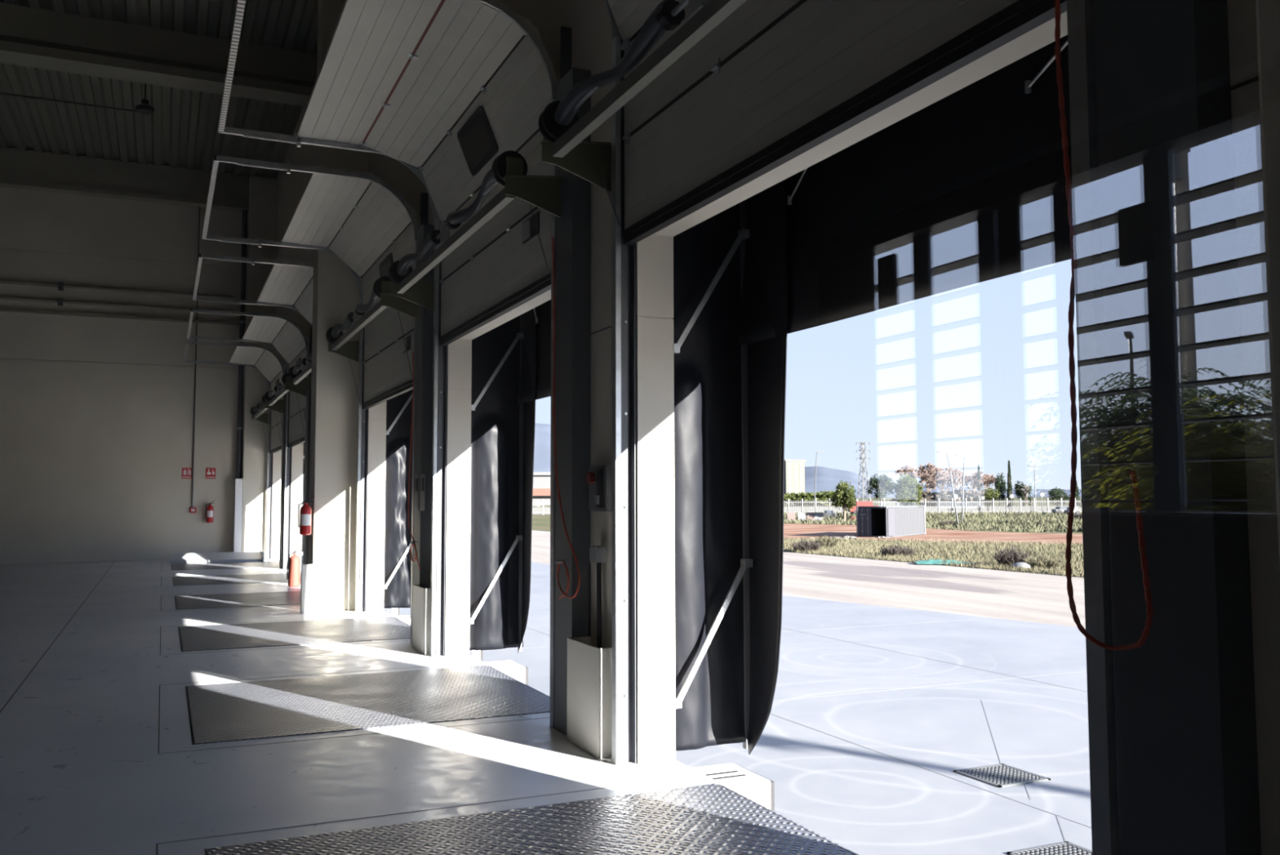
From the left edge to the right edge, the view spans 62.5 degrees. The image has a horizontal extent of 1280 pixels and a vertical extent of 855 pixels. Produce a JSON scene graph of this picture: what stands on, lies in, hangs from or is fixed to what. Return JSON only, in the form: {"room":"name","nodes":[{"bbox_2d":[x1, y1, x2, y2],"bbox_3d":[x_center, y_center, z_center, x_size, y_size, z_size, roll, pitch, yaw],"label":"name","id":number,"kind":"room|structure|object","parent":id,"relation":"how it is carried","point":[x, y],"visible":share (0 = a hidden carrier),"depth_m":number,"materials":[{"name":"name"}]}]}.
{"room":"distribution center","nodes":[
{"label":"distribution center","id":0,"kind":"room"},
{"bbox_2d":[0,147,275,564],"bbox_3d":[-17.168,-1.841,21.563,18.320,9.400,0.320,2,-4,-24],"label":"wall","id":1,"kind":"structure","parent":0,"point":[96,413],"depth_m":23.73,"materials":[{"name":"white paint"}]},
{"bbox_2d":[0,295,229,311],"bbox_3d":[-17.493,-2.895,21.228,17.400,0.160,0.149,2,-4,-24],"label":"pipe","id":2,"kind":"object","parent":1,"relation":"attached to","point":[60,301],"visible":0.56,"depth_m":23.57,"materials":[{"name":"metal"}]},
{"bbox_2d":[0,280,233,299],"bbox_3d":[-17.494,-3.244,21.251,17.400,0.160,0.149,2,-4,-24],"label":"pipe","id":3,"kind":"object","parent":1,"relation":"attached to","point":[60,286],"visible":1,"depth_m":23.72,"materials":[{"name":"metal"}]},
{"bbox_2d":[0,307,245,325],"bbox_3d":[-17.084,-2.642,21.424,18.320,0.060,0.099,2,-4,-24],"label":"trim","id":4,"kind":"structure","parent":1,"relation":"attached to","point":[5,309],"depth_m":23.77,"materials":[{"name":"metal"}]},
{"bbox_2d":[0,178,248,212],"bbox_3d":[-17.045,-5.403,21.506,18.320,0.100,0.320,2,-4,-24],"label":"trim","id":5,"kind":"structure","parent":1,"relation":"attached to","point":[6,183],"depth_m":23.80,"materials":[{"name":"metal"}]},
{"bbox_2d":[0,147,249,204],"bbox_3d":[-17.061,-5.800,21.564,18.320,0.700,0.250,2,-4,-24],"label":"ceiling beam","id":6,"kind":"structure","parent":1,"relation":"attached to","point":[15,164],"depth_m":23.82,"materials":[{"name":"concrete"}]},
{"bbox_2d":[191,206,199,506],"bbox_3d":[-10.294,-1.662,24.462,0.028,7.010,0.028,2,-4,-24],"label":"conduit","id":7,"kind":"object","parent":1,"relation":"attached to","point":[199,206],"visible":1,"depth_m":24.41,"materials":[{"name":"grey metal"}]},
{"bbox_2d":[232,209,247,551],"bbox_3d":[-9.336,-1.054,24.679,0.155,8.200,0.340,2,-4,-24],"label":"drain pipe","id":8,"kind":"object","parent":1,"relation":"attached to","point":[237,481],"visible":0.74,"depth_m":24.60,"materials":[{"name":"grey metal"}]},
{"bbox_2d":[0,0,318,178],"bbox_3d":[-11.789,-7.053,9.986,18.960,0.250,26.400,2,-4,-24],"label":"ceiling","id":9,"kind":"structure","parent":0,"point":[182,131],"depth_m":20.61,"materials":[{"name":"silver metal"}]},
{"bbox_2d":[134,84,155,115],"bbox_3d":[-8.225,-5.833,17.563,0.300,1.195,0.300,2,-4,-24],"label":"pendant lamp","id":10,"kind":"object","parent":9,"relation":"hanging from","point":[144,108],"visible":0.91,"depth_m":17.48,"materials":[{"name":"black plastic"}]},
{"bbox_2d":[0,2,317,106],"bbox_3d":[-13.862,-6.225,14.490,18.320,0.800,0.560,2,-4,-24],"label":"roof beam","id":11,"kind":"structure","parent":9,"relation":"attached to","point":[33,37],"depth_m":17.03,"materials":[{"name":"concrete"}]},
{"bbox_2d":[0,558,719,854],"bbox_3d":[-11.739,2.211,9.524,18.530,0.300,26.150,2,-4,-24],"label":"floor","id":12,"kind":"structure","parent":0,"point":[82,771],"depth_m":5.93,"materials":[{"name":"concrete"}]},
{"bbox_2d":[169,550,263,563],"bbox_3d":[-9.278,2.843,23.157,1.885,0.217,0.600,2,-4,-24],"label":"ramp","id":13,"kind":"object","parent":12,"relation":"on","point":[255,556],"visible":1,"depth_m":23.09,"materials":[{"name":"grey"}]},
{"bbox_2d":[170,560,279,569],"bbox_3d":[-8.482,3.041,22.015,2.392,0.334,2.049,2,-4,-24],"label":"dock leveler","id":14,"kind":"object","parent":12,"relation":"in","point":[275,563],"visible":0.25,"depth_m":21.92,"materials":[{"name":"black"}]},
{"bbox_2d":[183,341,288,568],"bbox_3d":[-8.732,0.631,22.591,1.970,4.560,3.570,2,-4,-24],"label":"door track","id":15,"kind":"object","parent":12,"relation":"on","point":[269,488],"visible":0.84,"depth_m":21.67,"materials":[{"name":"metal"}]},
{"bbox_2d":[229,342,285,453],"bbox_3d":[-8.360,-0.560,23.009,0.986,2.130,3.160,2,-4,-24],"label":"door","id":16,"kind":"structure","parent":15,"relation":"attached to","point":[264,360],"depth_m":23.14,"materials":[{"name":"grey metal"}]},
{"bbox_2d":[249,394,283,447],"bbox_3d":[-8.117,-0.080,23.032,0.523,1.016,3.450,2,-4,-24],"label":"shaft","id":17,"kind":"object","parent":15,"relation":"attached to","point":[256,411],"visible":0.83,"depth_m":23.43,"materials":[{"name":"grey"}]},
{"bbox_2d":[172,573,301,585],"bbox_3d":[-6.831,2.796,18.366,2.392,0.334,2.049,2,-4,-24],"label":"dock leveler","id":18,"kind":"object","parent":12,"relation":"in","point":[278,577],"visible":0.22,"depth_m":18.18,"materials":[{"name":"black metal"}]},
{"bbox_2d":[174,591,300,608],"bbox_3d":[-5.181,2.551,14.717,2.392,0.334,2.049,2,-4,-24],"label":"dock leveler","id":19,"kind":"object","parent":12,"relation":"in","point":[286,597],"visible":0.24,"depth_m":14.51,"materials":[{"name":"black metal"}]},
{"bbox_2d":[186,308,312,568],"bbox_3d":[-7.115,0.391,19.017,1.970,4.560,3.570,2,-4,-24],"label":"door track","id":20,"kind":"object","parent":12,"relation":"on","point":[308,345],"visible":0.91,"depth_m":18.16,"materials":[{"name":"metal"}]},
{"bbox_2d":[242,311,310,447],"bbox_3d":[-6.730,-0.785,19.440,0.956,2.160,3.160,2,-4,-24],"label":"door","id":21,"kind":"structure","parent":20,"relation":"attached to","point":[288,340],"depth_m":19.52,"materials":[{"name":"grey metal"}]},
{"bbox_2d":[265,373,306,443],"bbox_3d":[-6.523,-0.302,19.507,0.523,1.046,3.560,2,-4,-24],"label":"shaft","id":22,"kind":"object","parent":20,"relation":"attached to","point":[273,397],"visible":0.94,"depth_m":19.26,"materials":[{"name":"grey"}]},
{"bbox_2d":[192,253,313,328],"bbox_3d":[-5.334,0.127,15.079,1.970,4.560,3.570,2,-4,-24],"label":"door track","id":23,"kind":"object","parent":12,"relation":"on","point":[253,260],"visible":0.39,"depth_m":14.04,"materials":[{"name":"metal"}]},
{"bbox_2d":[257,257,313,324],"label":"door","id":24,"kind":"structure","parent":23,"relation":"attached to","point":[289,285],"depth_m":15.60,"materials":[{"name":"grey metal"}]},
{"bbox_2d":[288,352,311,408],"bbox_3d":[-4.742,-0.596,15.571,0.523,0.986,3.560,2,-4,-24],"label":"shaft","id":25,"kind":"object","parent":23,"relation":"attached to","point":[298,378],"visible":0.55,"depth_m":16.73,"materials":[{"name":"grey"}]},
{"bbox_2d":[240,175,278,558],"bbox_3d":[-8.974,-1.438,24.877,0.639,8.990,0.335,2,-4,-24],"label":"concrete pillar","id":26,"kind":"structure","parent":12,"relation":"on","point":[262,221],"depth_m":24.67,"materials":[{"name":"grey concrete"}]},
{"bbox_2d":[286,546,301,586],"bbox_3d":[-5.476,2.207,16.721,0.188,0.625,0.196,0,-4,1],"label":"fire extinguisher","id":27,"kind":"object","parent":12,"relation":"on","point":[293,566],"visible":1,"depth_m":16.65,"materials":[{"name":"red"}]},
{"bbox_2d":[177,616,410,651],"bbox_3d":[-3.531,2.306,11.069,2.392,0.334,2.049,2,-4,-24],"label":"dock leveler","id":28,"kind":"object","parent":12,"relation":"in","point":[228,636],"visible":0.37,"depth_m":10.92,"materials":[{"name":"black metal"}]},
{"bbox_2d":[300,563,313,613],"bbox_3d":[-4.084,1.971,12.928,0.130,0.590,0.115,2,-4,-24],"label":"box","id":29,"kind":"object","parent":12,"relation":"on","point":[307,570],"visible":1,"depth_m":12.88,"materials":[{"name":"grey metal"}]},
{"bbox_2d":[201,155,434,644],"bbox_3d":[-3.582,-0.134,11.205,1.970,4.560,3.570,2,-4,-24],"label":"door track","id":30,"kind":"object","parent":12,"relation":"on","point":[422,429],"visible":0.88,"depth_m":10.11,"materials":[{"name":"metal"}]},
{"bbox_2d":[281,164,420,408],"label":"door","id":31,"kind":"structure","parent":30,"relation":"attached to","point":[361,221],"depth_m":11.58,"materials":[{"name":"grey metal"}]},
{"bbox_2d":[325,275,417,401],"bbox_3d":[-2.990,-0.879,11.698,0.523,0.941,3.560,2,-4,-24],"label":"shaft","id":32,"kind":"object","parent":30,"relation":"attached to","point":[338,343],"visible":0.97,"depth_m":11.13,"materials":[{"name":"grey metal"}]},
{"bbox_2d":[408,352,420,569],"bbox_3d":[-2.132,0.297,10.009,0.039,2.064,0.464,2,-4,-27],"label":"rope","id":33,"kind":"object","parent":30,"relation":"hanging from","point":[414,544],"visible":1,"depth_m":10.19,"materials":[{"name":"red"}]},
{"bbox_2d":[414,474,419,510],"bbox_3d":[-2.118,0.615,9.997,0.020,0.340,0.180,2,-4,-24],"label":"switch box","id":34,"kind":"object","parent":30,"relation":"attached to","point":[416,476],"visible":1,"depth_m":9.96,"materials":[{"name":"grey"}]},
{"bbox_2d":[420,473,426,511],"bbox_3d":[-2.015,0.600,9.770,0.020,0.340,0.180,2,-4,-24],"label":"switch box","id":35,"kind":"object","parent":30,"relation":"attached to","point":[423,476],"visible":1,"depth_m":9.73,"materials":[{"name":"grey"}]},
{"bbox_2d":[307,0,368,611],"bbox_3d":[-3.873,-2.192,13.636,0.609,8.990,0.480,2,-4,-24],"label":"concrete pillar","id":36,"kind":"structure","parent":12,"relation":"on","point":[333,468],"depth_m":13.26,"materials":[{"name":"grey concrete"}]},
{"bbox_2d":[297,497,313,534],"bbox_3d":[-4.096,1.081,12.918,0.194,0.465,0.139,2,-4,-24],"label":"fire extinguisher","id":37,"kind":"object","parent":36,"relation":"attached to","point":[304,513],"visible":1,"depth_m":12.86,"materials":[{"name":"red"}]},
{"bbox_2d":[185,665,550,744],"bbox_3d":[-1.880,2.061,7.420,2.392,0.334,2.049,2,-4,-24],"label":"dock leveler","id":38,"kind":"object","parent":12,"relation":"in","point":[266,708],"visible":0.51,"depth_m":7.21,"materials":[{"name":"black metal"}]},
{"bbox_2d":[217,0,591,735],"bbox_3d":[-1.928,-0.379,7.549,1.970,4.560,3.570,2,-4,-24],"label":"door track","id":39,"kind":"object","parent":12,"relation":"on","point":[571,233],"visible":0.84,"depth_m":6.43,"materials":[{"name":"metal"}]},
{"bbox_2d":[297,0,552,346],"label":"door","id":40,"kind":"structure","parent":39,"relation":"attached to","point":[443,88],"depth_m":7.74,"materials":[{"name":"grey metal"}]},
{"bbox_2d":[388,151,563,335],"bbox_3d":[-1.337,-1.256,8.051,0.523,0.676,3.560,2,-4,-24],"label":"door track mechanism","id":41,"kind":"object","parent":39,"relation":"attached to","point":[508,169],"visible":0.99,"depth_m":7.14,"materials":[{"name":"grey metal"}]},
{"bbox_2d":[551,235,580,598],"bbox_3d":[-0.449,-0.093,6.287,0.033,2.226,0.485,2,-4,-24],"label":"rope","id":42,"kind":"object","parent":39,"relation":"hanging from","point":[552,237],"visible":1,"depth_m":6.37,"materials":[{"name":"red"}]},
{"bbox_2d":[412,584,435,653],"bbox_3d":[-1.972,1.757,9.730,0.152,0.585,0.485,2,-4,-24],"label":"box","id":43,"kind":"object","parent":12,"relation":"on","point":[421,597],"visible":0.68,"depth_m":9.56,"materials":[{"name":"grey metal"}]},
{"bbox_2d":[204,782,858,854],"bbox_3d":[-0.230,1.816,3.772,2.392,0.334,2.049,2,-4,-24],"label":"dock leveler","id":44,"kind":"object","parent":12,"relation":"in","point":[713,818],"visible":1,"depth_m":4.40,"materials":[{"name":"black"}]},
{"bbox_2d":[566,635,612,758],"bbox_3d":[-0.255,1.502,5.933,0.152,0.585,0.485,2,-4,-24],"label":"box","id":45,"kind":"object","parent":12,"relation":"on","point":[589,717],"visible":0.84,"depth_m":5.80,"materials":[{"name":"grey metal"}]},
{"bbox_2d":[604,0,1261,854],"bbox_3d":[-0.211,-0.634,3.752,1.970,4.560,3.570,2,-4,-24],"label":"door track","id":46,"kind":"object","parent":12,"relation":"on","point":[1173,758],"visible":0.86,"depth_m":2.57,"materials":[{"name":"metal"}]},
{"bbox_2d":[537,0,746,226],"bbox_3d":[0.381,-1.511,4.254,0.523,0.676,3.560,2,-4,-24],"label":"door track mechanism","id":47,"kind":"object","parent":46,"relation":"attached to","point":[560,126],"visible":0.99,"depth_m":4.96,"materials":[{"name":"grey metal"}]},
{"bbox_2d":[607,0,1066,245],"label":"door","id":48,"kind":"structure","parent":46,"relation":"attached to","point":[775,81],"depth_m":4.35,"materials":[{"name":"grey metal"}]},
{"bbox_2d":[1133,462,1159,479],"bbox_3d":[1.221,0.105,2.547,0.073,0.040,0.020,2,-4,-24],"label":"cleat","id":49,"kind":"object","parent":46,"relation":"attached to","point":[1139,470],"visible":1,"depth_m":2.54,"materials":[{"name":"metal"}]},
{"bbox_2d":[1054,0,1153,649],"bbox_3d":[1.147,-0.442,2.644,0.034,1.976,0.268,2,-4,-24],"label":"hanging cable","id":50,"kind":"object","parent":49,"relation":"hanging from","point":[1149,609],"visible":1,"depth_m":2.70,"materials":[{"name":"red"}]},
{"bbox_2d":[1255,0,1279,573],"bbox_3d":[1.589,-2.967,2.106,0.159,8.990,0.840,2,-4,-24],"label":"concrete pillar","id":51,"kind":"structure","parent":12,"relation":"on","point":[1268,11],"depth_m":2.27,"materials":[{"name":"grey concrete"}]},
{"bbox_2d":[273,0,1279,854],"bbox_3d":[-3.424,-1.774,13.613,0.210,10.650,26.040,2,-4,-24],"label":"wall","id":52,"kind":"structure","parent":0,"point":[588,20],"depth_m":2.51,"materials":[{"name":"beige concrete"}]},
{"bbox_2d":[271,449,281,558],"bbox_3d":[-7.800,1.501,23.130,0.218,2.890,3.190,2,-4,-24],"label":"trim","id":53,"kind":"structure","parent":52,"relation":"attached to","point":[277,460],"depth_m":24.51,"materials":[{"name":"metal"}]},
{"bbox_2d":[289,442,303,568],"bbox_3d":[-6.183,1.261,19.556,0.218,2.890,3.190,2,-4,-24],"label":"trim","id":54,"kind":"structure","parent":52,"relation":"attached to","point":[296,493],"depth_m":20.95,"materials":[{"name":"white metal"}]},
{"bbox_2d":[365,400,386,611],"bbox_3d":[-2.650,0.737,11.744,0.218,2.890,3.190,2,-4,-24],"label":"trim","id":55,"kind":"structure","parent":52,"relation":"attached to","point":[375,578],"depth_m":13.13,"materials":[{"name":"white metal"}]},
{"bbox_2d":[383,389,413,608],"bbox_3d":[-2.285,0.542,11.922,0.588,3.340,3.490,2,-4,-24],"label":"shelter","id":56,"kind":"object","parent":52,"relation":"attached to","point":[397,559],"visible":0.16,"depth_m":13.31,"materials":[{"name":"black plastic"}]},
{"bbox_2d":[444,288,551,655],"bbox_3d":[-0.996,0.491,8.088,0.218,2.890,3.190,2,-4,-24],"label":"trim","id":57,"kind":"structure","parent":52,"relation":"attached to","point":[460,351],"depth_m":9.47,"materials":[{"name":"white metal"}]},
{"bbox_2d":[484,659,528,684],"bbox_3d":[-1.202,2.306,9.143,0.368,0.509,0.400,2,-4,-24],"label":"bumper cover","id":58,"kind":"object","parent":52,"relation":"attached to","point":[514,669],"visible":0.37,"depth_m":9.03,"materials":[{"name":"white paint"}]},
{"bbox_2d":[469,299,551,653],"bbox_3d":[-0.631,0.296,8.266,0.588,3.340,3.490,2,-4,-24],"label":"shelter","id":59,"kind":"object","parent":52,"relation":"attached to","point":[511,362],"visible":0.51,"depth_m":9.70,"materials":[{"name":"black plastic"}]},
{"bbox_2d":[517,308,535,653],"bbox_3d":[-1.058,0.426,9.643,0.079,3.250,0.611,1,-4,-18],"label":"curtain","id":60,"kind":"object","parent":59,"relation":"hanging from","point":[526,321],"depth_m":9.74,"materials":[{"name":"black plastic"}]},
{"bbox_2d":[517,299,551,404],"bbox_3d":[-0.419,-0.830,8.438,0.101,1.030,3.490,2,-4,-24],"label":"curtain","id":61,"kind":"object","parent":59,"relation":"hanging from","point":[534,336],"depth_m":9.53,"materials":[{"name":"black fabric"}]},
{"bbox_2d":[589,545,606,648],"bbox_3d":[-0.241,0.990,6.037,0.068,0.620,0.100,2,-4,-24],"label":"junction box","id":62,"kind":"object","parent":52,"relation":"attached to","point":[597,553],"visible":0.88,"depth_m":6.02,"materials":[{"name":"grey"}]},
{"bbox_2d":[586,465,611,511],"bbox_3d":[-0.243,0.350,6.057,0.088,0.260,0.260,2,-4,-24],"label":"control box","id":63,"kind":"object","parent":52,"relation":"attached to","point":[599,477],"visible":0.91,"depth_m":5.97,"materials":[{"name":"grey"}]},
{"bbox_2d":[0,75,1258,854],"bbox_3d":[-5.004,1.061,12.719,3.265,2.382,26.180,2,-4,-24],"label":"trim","id":64,"kind":"structure","parent":52,"relation":"attached to","point":[1256,78],"depth_m":6.17,"materials":[{"name":"grey"}]},
{"bbox_2d":[691,762,774,810],"bbox_3d":[0.449,2.061,5.494,0.368,0.509,0.400,2,-4,-24],"label":"bumper cover","id":65,"kind":"object","parent":52,"relation":"attached to","point":[756,787],"visible":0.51,"depth_m":5.41,"materials":[{"name":"white paint"}]},
{"bbox_2d":[635,11,1067,763],"bbox_3d":[0.721,0.236,4.291,0.218,2.890,3.190,2,-4,-24],"label":"trim","id":66,"kind":"structure","parent":52,"relation":"attached to","point":[655,536],"depth_m":5.65,"materials":[{"name":"white metal"}]},
{"bbox_2d":[672,35,1072,754],"bbox_3d":[1.086,0.042,4.469,0.588,3.340,3.490,2,-4,-24],"label":"shelter","id":67,"kind":"object","parent":52,"relation":"attached to","point":[968,188],"visible":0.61,"depth_m":5.67,"materials":[{"name":"black fabric"}]},
{"bbox_2d":[746,179,787,754],"bbox_3d":[0.657,0.171,5.846,0.084,3.250,0.610,1,-4,-18],"label":"curtain","id":68,"kind":"object","parent":67,"relation":"hanging from","point":[766,211],"depth_m":5.84,"materials":[{"name":"black plastic"}]},
{"bbox_2d":[737,35,1072,346],"bbox_3d":[1.299,-1.085,4.641,0.101,1.030,3.490,2,-4,-24],"label":"curtain","id":69,"kind":"object","parent":67,"relation":"hanging from","point":[968,188],"depth_m":4.72,"materials":[{"name":"black fabric"}]},
{"label":"outside","id":70,"kind":"structure","parent":0,"visible":0},
{"bbox_2d":[532,497,1083,577],"bbox_3d":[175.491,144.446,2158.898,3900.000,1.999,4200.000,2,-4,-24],"label":"dirt ground","id":71,"kind":"structure","parent":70,"point":[541,522],"depth_m":96.33,"materials":[{"name":"soil"}]},
{"bbox_2d":[532,471,550,506],"bbox_3d":[-18.059,12.898,199.352,25.817,8.795,18.701,2,-4,-24],"label":"warehouse","id":72,"kind":"structure","parent":71,"relation":"on","point":[541,480],"depth_m":195.55,"materials":[{"name":"white"}]},
{"bbox_2d":[783,459,805,503],"bbox_3d":[41.986,16.481,299.599,6.600,14.358,8.400,2,-4,-24],"label":"apartment tower","id":73,"kind":"structure","parent":71,"relation":"on","point":[794,469],"depth_m":295.94,"materials":[{"name":"grey"}]},
{"bbox_2d":[790,538,822,552],"bbox_3d":[7.994,5.634,50.743,1.733,0.700,1.805,-3,-4,33],"label":"dry shrub","id":74,"kind":"object","parent":71,"relation":"on","point":[805,545],"visible":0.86,"depth_m":50.46,"materials":[{"name":"plant"}]},
{"bbox_2d":[532,506,1081,514],"bbox_3d":[26.188,11.808,149.543,80.934,1.200,36.687,2,-4,-24],"label":"wall","id":75,"kind":"structure","parent":71,"relation":"on","point":[790,507],"depth_m":149.46,"materials":[{"name":"grey"}]},
{"bbox_2d":[532,497,1081,515],"bbox_3d":[25.488,10.898,145.594,78.728,2.200,35.604,2,-4,-24],"label":"fence","id":76,"kind":"object","parent":71,"relation":"on","point":[951,501],"visible":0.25,"depth_m":145.57,"materials":[{"name":"grey"}]},
{"bbox_2d":[783,490,835,505],"bbox_3d":[37.789,16.175,239.847,16.445,4.012,15.484,2,-4,-24],"label":"hedge","id":77,"kind":"object","parent":71,"relation":"on","point":[824,495],"visible":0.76,"depth_m":236.46,"materials":[{"name":"green plant"}]},
{"bbox_2d":[809,535,843,547],"bbox_3d":[9.766,5.988,55.694,1.867,0.726,2.119,-1,-4,16],"label":"dry shrub","id":78,"kind":"object","parent":71,"relation":"on","point":[828,541],"visible":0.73,"depth_m":55.38,"materials":[{"name":"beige plant"}]},
{"bbox_2d":[828,480,857,521],"bbox_3d":[23.867,8.640,123.667,3.407,5.068,3.593,2,-4,-24],"label":"leafy tree","id":79,"kind":"object","parent":71,"relation":"on","point":[843,497],"visible":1,"depth_m":123.24,"materials":[{"name":"green plant"}]},
{"bbox_2d":[856,441,870,501],"bbox_3d":[45.505,9.516,214.832,2.582,13.139,2.020,2,-4,-24],"label":"electricity pylon","id":80,"kind":"object","parent":71,"relation":"on","point":[863,452],"visible":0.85,"depth_m":214.93,"materials":[{"name":"grey"}]},
{"bbox_2d":[865,472,893,506],"bbox_3d":[37.535,10.124,164.832,4.131,6.042,3.815,2,-4,-24],"label":"leafy tree","id":81,"kind":"object","parent":71,"relation":"on","point":[879,485],"visible":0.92,"depth_m":164.39,"materials":[{"name":"green plant"}]},
{"bbox_2d":[856,505,925,537],"bbox_3d":[22.028,8.112,91.824,3.020,2.600,10.623,-3,-4,32],"label":"shipping container","id":82,"kind":"object","parent":71,"relation":"on","point":[904,520],"visible":0.98,"depth_m":90.14,"materials":[{"name":"grey metal"}]},
{"bbox_2d":[879,543,917,556],"bbox_3d":[11.462,5.415,46.749,1.831,0.594,1.775,-2,-4,28],"label":"dry shrub","id":83,"kind":"object","parent":71,"relation":"on","point":[899,550],"visible":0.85,"depth_m":46.46,"materials":[{"name":"plant"}]},
{"bbox_2d":[884,472,923,505],"bbox_3d":[32.042,8.387,127.687,4.657,5.852,4.562,2,-4,-24],"label":"leafy tree","id":84,"kind":"object","parent":71,"relation":"on","point":[908,491],"visible":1,"depth_m":126.57,"materials":[{"name":"green plant"}]},
{"bbox_2d":[894,462,937,489],"bbox_3d":[47.690,10.176,184.524,6.785,7.889,6.643,2,-4,-24],"label":"bare tree","id":85,"kind":"object","parent":71,"relation":"on","point":[926,477],"visible":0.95,"depth_m":184.25,"materials":[{"name":"brown plant"}]},
{"bbox_2d":[916,462,946,491],"bbox_3d":[51.670,10.296,188.199,5.452,8.069,5.211,2,-4,-24],"label":"bare tree","id":86,"kind":"object","parent":71,"relation":"on","point":[934,471],"visible":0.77,"depth_m":187.60,"materials":[{"name":"brown plant"}]},
{"bbox_2d":[783,509,1082,532],"bbox_3d":[43.204,10.883,127.003,56.847,1.632,52.516,2,-4,-24],"label":"grass","id":87,"kind":"structure","parent":71,"relation":"on","point":[1061,523],"depth_m":119.69,"materials":[{"name":"green plant"}]},
{"bbox_2d":[783,536,1084,577],"bbox_3d":[18.305,6.783,59.191,24.004,0.971,53.726,-1,-4,6],"label":"grass","id":88,"kind":"structure","parent":71,"relation":"on","point":[966,546],"depth_m":49.69,"materials":[{"name":"green plant"}]},
{"bbox_2d":[888,488,999,506],"bbox_3d":[50.337,12.087,177.433,17.971,3.863,17.637,2,-4,-24],"label":"undergrowth","id":89,"kind":"object","parent":71,"relation":"on","point":[947,495],"visible":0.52,"depth_m":173.04,"materials":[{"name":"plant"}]},
{"bbox_2d":[910,558,989,564],"bbox_3d":[12.149,5.229,41.260,3.021,0.178,1.078,-1,-4,11],"label":"tarpaulin","id":90,"kind":"object","parent":71,"relation":"on","point":[931,561],"visible":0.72,"depth_m":41.11,"materials":[{"name":"teal"}]},
{"bbox_2d":[945,466,971,490],"bbox_3d":[58.279,10.911,193.696,4.882,7.468,6.749,2,-4,-24],"label":"bare tree","id":91,"kind":"object","parent":71,"relation":"on","point":[957,473],"visible":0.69,"depth_m":193.65,"materials":[{"name":"brown plant"}]},
{"bbox_2d":[959,470,986,491],"bbox_3d":[62.317,11.393,196.669,5.686,6.861,5.439,2,-4,-24],"label":"bare tree","id":92,"kind":"object","parent":71,"relation":"on","point":[974,476],"visible":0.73,"depth_m":195.53,"materials":[{"name":"brown plant"}]},
{"bbox_2d":[974,487,1000,506],"bbox_3d":[52.594,10.912,159.316,4.112,3.762,3.969,2,-4,-24],"label":"leafy tree","id":93,"kind":"object","parent":71,"relation":"on","point":[989,494],"visible":0.74,"depth_m":158.79,"materials":[{"name":"green plant"}]},
{"bbox_2d":[994,472,1006,506],"bbox_3d":[60.635,10.702,177.669,2.785,6.210,2.445,2,-4,-24],"label":"leafy tree","id":94,"kind":"object","parent":71,"relation":"on","point":[999,485],"visible":0.88,"depth_m":177.23,"materials":[{"name":"green plant"}]},
{"bbox_2d":[988,542,1035,567],"bbox_3d":[14.073,4.778,39.786,1.988,0.934,1.821,2,-4,-24],"label":"dry shrub","id":95,"kind":"object","parent":71,"relation":"on","point":[1005,557],"visible":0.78,"depth_m":39.51,"materials":[{"name":"plant"}]},
{"bbox_2d":[1013,480,1032,506],"bbox_3d":[63.482,11.197,174.800,2.732,4.894,3.104,2,-4,-24],"label":"leafy tree","id":96,"kind":"object","parent":71,"relation":"on","point":[1018,491],"visible":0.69,"depth_m":174.61,"materials":[{"name":"green plant"}]},
{"bbox_2d":[1021,554,1061,568],"bbox_3d":[14.804,4.906,38.698,1.593,0.532,1.561,2,-4,-24],"label":"dry shrub","id":97,"kind":"object","parent":71,"relation":"on","point":[1043,562],"visible":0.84,"depth_m":38.47,"materials":[{"name":"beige plant"}]},
{"bbox_2d":[1047,486,1070,506],"bbox_3d":[67.370,11.442,169.776,3.468,3.833,3.949,2,-4,-24],"label":"leafy tree","id":98,"kind":"object","parent":71,"relation":"on","point":[1056,494],"visible":0.84,"depth_m":169.40,"materials":[{"name":"green plant"}]},
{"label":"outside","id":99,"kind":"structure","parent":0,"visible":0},
{"bbox_2d":[531,529,1085,627],"bbox_3d":[2.466,5.605,44.723,13.500,0.001,200.000,2,-4,-24],"label":"road","id":100,"kind":"structure","parent":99,"point":[1038,597],"depth_m":31.09,"materials":[{"name":"grey asphalt"}]},
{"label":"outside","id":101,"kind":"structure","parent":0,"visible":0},
{"bbox_2d":[399,561,1092,854],"bbox_3d":[-7.547,5.328,40.212,14.470,0.001,200.000,2,-4,-24],"label":"concrete pavement","id":102,"kind":"structure","parent":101,"point":[865,801],"depth_m":12.08,"materials":[{"name":"concrete"}]},
{"bbox_2d":[483,574,1091,840],"bbox_3d":[-0.155,4.155,22.742,13.400,0.002,38.000,2,-4,-24],"label":"pavement markings","id":103,"kind":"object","parent":102,"relation":"in","point":[1025,784],"depth_m":11.86,"materials":[{"name":"grey"}]},
{"bbox_2d":[953,763,1050,786],"bbox_3d":[3.434,3.302,10.029,0.620,0.013,0.620,2,-4,-24],"label":"drain","id":104,"kind":"object","parent":102,"relation":"on","point":[1000,775],"visible":1,"depth_m":10.00,"materials":[{"name":"grey metal"}]},
{"bbox_2d":[1006,840,1092,854],"bbox_3d":[3.121,3.148,7.688,0.600,0.013,0.600,2,-4,-24],"label":"drain","id":105,"kind":"object","parent":102,"relation":"on","point":[1065,847],"visible":0.92,"depth_m":7.87,"materials":[{"name":"grey"}]},
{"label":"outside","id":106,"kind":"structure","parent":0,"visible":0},
{"bbox_2d":[533,422,1081,497],"bbox_3d":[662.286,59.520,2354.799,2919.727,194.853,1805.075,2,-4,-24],"label":"hills","id":107,"kind":"structure","parent":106,"point":[827,478],"depth_m":2123.04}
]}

